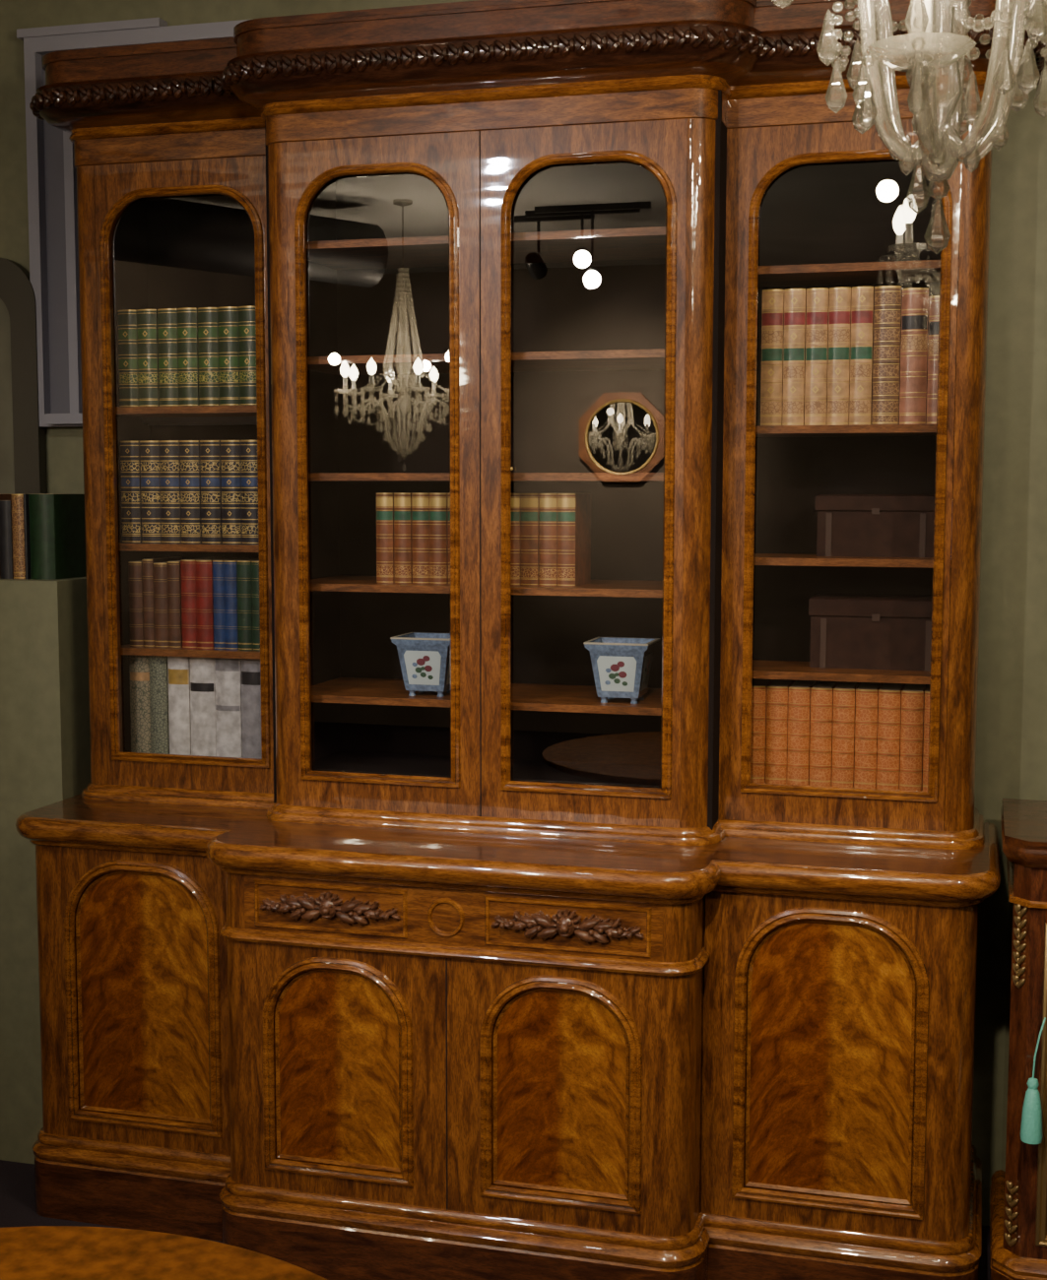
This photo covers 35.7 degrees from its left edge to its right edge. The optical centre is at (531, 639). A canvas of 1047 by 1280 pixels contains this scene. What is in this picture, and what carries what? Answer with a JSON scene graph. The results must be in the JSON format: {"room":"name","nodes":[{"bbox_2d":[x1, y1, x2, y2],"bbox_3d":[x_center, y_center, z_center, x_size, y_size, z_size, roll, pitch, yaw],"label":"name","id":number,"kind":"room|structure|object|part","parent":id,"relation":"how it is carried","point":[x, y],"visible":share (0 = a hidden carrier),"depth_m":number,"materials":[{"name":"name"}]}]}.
{"room":"antique shop","nodes":[
{"label":"antique shop","id":0,"kind":"room"},
{"bbox_2d":[0,1159,989,1279],"bbox_3d":[-1.484,1.637,0.410,6.200,0.100,7.700,2,6,15],"label":"floor","id":1,"kind":"structure","parent":0,"point":[17,1180],"depth_m":3.68,"materials":[{"name":"wood"}]},
{"bbox_2d":[0,576,90,1163],"bbox_3d":[-2.283,0.518,4.291,2.540,1.405,0.280,2,6,15],"label":"wall ledge","id":2,"kind":"object","parent":1,"relation":"on","point":[45,748],"visible":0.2,"depth_m":3.84,"materials":[{"name":"green paint"}]},
{"bbox_2d":[0,257,46,493],"bbox_3d":[-1.374,-0.556,4.058,0.340,0.780,0.030,2,6,15],"label":"arched frame","id":3,"kind":"object","parent":2,"relation":"on","point":[23,464],"visible":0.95,"depth_m":4.01,"materials":[{"name":"grey"}]},
{"bbox_2d":[0,298,14,493],"bbox_3d":[-1.374,-0.551,4.059,0.200,0.630,0.010,2,6,15],"label":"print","id":4,"kind":"object","parent":3,"relation":"attached to","point":[7,305],"depth_m":4.03},
{"bbox_2d":[0,493,85,579],"bbox_3d":[-1.270,-0.252,3.921,0.349,0.200,0.152,2,6,15],"label":"books","id":5,"kind":"object","parent":2,"relation":"on","point":[42,535],"visible":1,"depth_m":3.83,"materials":[{"name":"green leather"}]},
{"bbox_2d":[0,1225,326,1279],"bbox_3d":[-0.562,1.110,1.469,1.000,0.745,1.000,2,6,15],"label":"round pedestal table","id":6,"kind":"object","parent":1,"relation":"on","point":[34,1252],"visible":1,"depth_m":1.85,"materials":[{"name":"brown wood"}]},
{"bbox_2d":[15,0,1046,1279],"bbox_3d":[-0.087,0.017,3.433,2.183,2.570,0.690,2,6,15],"label":"bookcase","id":7,"kind":"object","parent":1,"relation":"on","point":[515,972],"visible":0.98,"depth_m":3.31,"materials":[{"name":"brown wood"}]},
{"bbox_3d":[-0.843,0.771,3.543,0.342,0.566,0.006,2,6,15],"label":"veneer panel","id":8,"kind":"part","parent":7,"relation":"part of","materials":[{"name":"brown wood"}]},
{"bbox_2d":[117,306,255,406],"bbox_3d":[-0.741,-0.648,3.758,0.404,0.222,0.155,2,6,15],"label":"books","id":9,"kind":"object","parent":7,"relation":"in","point":[201,355],"visible":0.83,"depth_m":3.69,"materials":[{"name":"leather"}]},
{"bbox_2d":[120,440,257,544],"bbox_3d":[-0.741,-0.344,3.787,0.404,0.236,0.156,2,6,15],"label":"books","id":10,"kind":"object","parent":7,"relation":"on","point":[173,491],"visible":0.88,"depth_m":3.72,"materials":[{"name":"leather"}]},
{"bbox_2d":[128,556,259,650],"bbox_3d":[-0.736,-0.088,3.809,0.384,0.206,0.156,2,6,15],"label":"books","id":11,"kind":"object","parent":7,"relation":"in","point":[175,602],"visible":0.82,"depth_m":3.75,"materials":[{"name":"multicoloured leather"}]},
{"bbox_2d":[128,654,260,758],"bbox_3d":[-0.737,0.143,3.831,0.394,0.250,0.154,2,6,15],"label":"books","id":12,"kind":"object","parent":7,"relation":"in","point":[179,705],"visible":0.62,"depth_m":3.77,"materials":[{"name":"beige paper"}]},
{"bbox_3d":[-0.390,0.865,3.295,0.295,0.428,0.006,2,6,15],"label":"veneer panel","id":13,"kind":"part","parent":7,"relation":"part of","materials":[{"name":"brown wood"}]},
{"bbox_2d":[389,632,449,697],"bbox_3d":[-0.220,0.054,3.544,0.136,0.128,0.136,2,6,15],"label":"planter","id":14,"kind":"object","parent":7,"relation":"on","point":[423,657],"visible":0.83,"depth_m":3.49,"materials":[{"name":"blue ceramic"}]},
{"bbox_3d":[-0.166,0.812,3.229,0.864,0.667,0.020,2,6,15],"label":"drawer","id":15,"kind":"part","parent":7,"relation":"part of","materials":[{"name":"brown wood"}]},
{"bbox_2d":[375,492,590,586],"bbox_3d":[-0.104,-0.221,3.529,0.444,0.196,0.156,2,6,15],"label":"books","id":16,"kind":"object","parent":7,"relation":"in","point":[550,533],"visible":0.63,"depth_m":3.47,"materials":[{"name":"brown paper"}]},
{"bbox_2d":[15,793,1000,907],"bbox_3d":[-0.091,0.429,3.464,2.092,0.067,0.660,2,6,15],"label":"countertop","id":17,"kind":"structure","parent":7,"relation":"on","point":[238,841],"depth_m":3.20,"materials":[{"name":"brown wood"}]},
{"bbox_3d":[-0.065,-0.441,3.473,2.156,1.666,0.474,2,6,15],"label":"cornice","id":18,"kind":"part","parent":7,"relation":"part of","materials":[{"name":"brown wood"}]},
{"bbox_3d":[0.057,0.877,3.172,0.295,0.428,0.006,2,6,15],"label":"veneer panel","id":19,"kind":"part","parent":7,"relation":"part of","materials":[{"name":"brown wood"}]},
{"bbox_2d":[582,637,660,703],"bbox_3d":[0.191,0.065,3.436,0.136,0.128,0.136,2,6,15],"label":"planter","id":20,"kind":"object","parent":7,"relation":"on","point":[621,666],"visible":1,"depth_m":3.39,"materials":[{"name":"blue ceramic"}]},
{"bbox_3d":[0.577,0.810,3.151,0.342,0.566,0.006,2,6,15],"label":"veneer panel","id":21,"kind":"part","parent":7,"relation":"part of","materials":[{"name":"brown wood"}]},
{"bbox_2d":[750,678,947,791],"bbox_3d":[0.665,0.200,3.447,0.414,0.212,0.156,2,6,15],"label":"books","id":22,"kind":"object","parent":7,"relation":"in","point":[804,733],"visible":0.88,"depth_m":3.38,"materials":[{"name":"brown paper"}]},
{"bbox_2d":[760,285,939,425],"bbox_3d":[0.674,-0.582,3.370,0.379,0.278,0.155,2,6,15],"label":"books","id":23,"kind":"object","parent":7,"relation":"in","point":[856,355],"visible":0.95,"depth_m":3.31,"materials":[{"name":"beige leather"}]},
{"bbox_2d":[808,593,932,671],"bbox_3d":[0.734,-0.018,3.458,0.278,0.150,0.120,2,6,15],"label":"box","id":24,"kind":"object","parent":7,"relation":"in","point":[848,631],"visible":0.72,"depth_m":3.41,"materials":[{"name":"brown"}]},
{"bbox_3d":[0.735,-0.071,3.454,0.278,0.042,0.118,2,6,15],"label":"lid","id":25,"kind":"part","parent":24,"relation":"part of","materials":[{"name":"leather"}]},
{"bbox_2d":[815,494,934,557],"bbox_3d":[0.730,-0.243,3.438,0.248,0.130,0.120,2,6,15],"label":"box","id":26,"kind":"object","parent":7,"relation":"in","point":[848,525],"visible":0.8,"depth_m":3.39,"materials":[{"name":"brown"}]},
{"bbox_3d":[0.730,-0.289,3.435,0.248,0.036,0.118,2,6,15],"label":"lid","id":27,"kind":"part","parent":26,"relation":"part of","materials":[{"name":"leather"}]},
{"bbox_2d":[988,798,1046,1279],"bbox_3d":[1.282,0.846,3.180,0.724,0.970,0.427,2,6,15],"label":"base cabinet","id":28,"kind":"object","parent":1,"relation":"on","point":[1017,1231],"visible":1,"depth_m":3.09,"materials":[{"name":"brown wood"}]},
{"bbox_2d":[1020,1017,1045,1144],"bbox_3d":[0.933,0.819,3.027,0.042,0.221,0.067,2,6,15],"label":"tassel","id":29,"kind":"object","parent":28,"relation":"hanging from","point":[1031,1117],"visible":1,"depth_m":3.01,"materials":[{"name":"teal fabric"}]},
{"bbox_3d":[0.946,0.759,3.026,0.009,0.102,0.054,4,7,38],"label":"cord","id":30,"kind":"part","parent":29,"relation":"part of","materials":[{"name":"teal fabric"}]},
{"bbox_2d":[0,0,1046,1225],"bbox_3d":[-0.467,-0.270,3.911,6.200,3.050,0.100,2,6,15],"label":"wall","id":31,"kind":"structure","parent":0,"point":[1011,733],"depth_m":3.48,"materials":[{"name":"green paint"}]},
{"bbox_2d":[41,55,81,413],"bbox_3d":[-0.900,-0.980,3.900,0.605,0.865,0.024,2,6,15],"label":"glass pane","id":32,"kind":"object","parent":31,"relation":"attached to","point":[60,172],"visible":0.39,"depth_m":3.98,"materials":[{"name":"grey"}]},
{"bbox_2d":[16,17,167,40],"bbox_3d":[-1.053,-1.459,3.890,0.380,0.020,0.040,2,6,15],"label":"trim","id":33,"kind":"structure","parent":31,"relation":"attached to","point":[22,33],"depth_m":3.87,"materials":[{"name":"grey paint"}]},
{"bbox_2d":[23,19,255,427],"bbox_3d":[-0.901,-0.982,3.895,0.665,0.930,0.035,2,6,15],"label":"frame","id":34,"kind":"object","parent":31,"relation":"attached to","point":[33,47],"visible":0.48,"depth_m":3.94,"materials":[{"name":"grey paint"}]},
{"bbox_2d":[46,413,255,424],"bbox_3d":[-0.881,-0.534,3.918,0.615,0.025,0.060,2,6,15],"label":"sill","id":35,"kind":"structure","parent":31,"relation":"attached to","point":[51,418],"depth_m":3.89,"materials":[{"name":"grey paint"}]},
{"bbox_3d":[-1.479,-1.500,0.118,6.200,0.100,7.700,2,6,15],"label":"ceiling","id":36,"kind":"structure","parent":0,"visible":0},
{"bbox_2d":[770,0,1046,253],"bbox_3d":[0.442,-1.005,1.717,0.508,1.175,0.524,2,6,15],"label":"crystal chandelier","id":37,"kind":"object","parent":36,"relation":"hanging from","point":[922,24],"visible":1,"depth_m":1.73,"materials":[{"name":"clear glass"}]},
{"bbox_3d":[0.442,-0.921,1.725,0.072,0.855,0.068,2,6,15],"label":"stem","id":38,"kind":"part","parent":37,"relation":"part of","materials":[{"name":"clear glass"}]}
]}

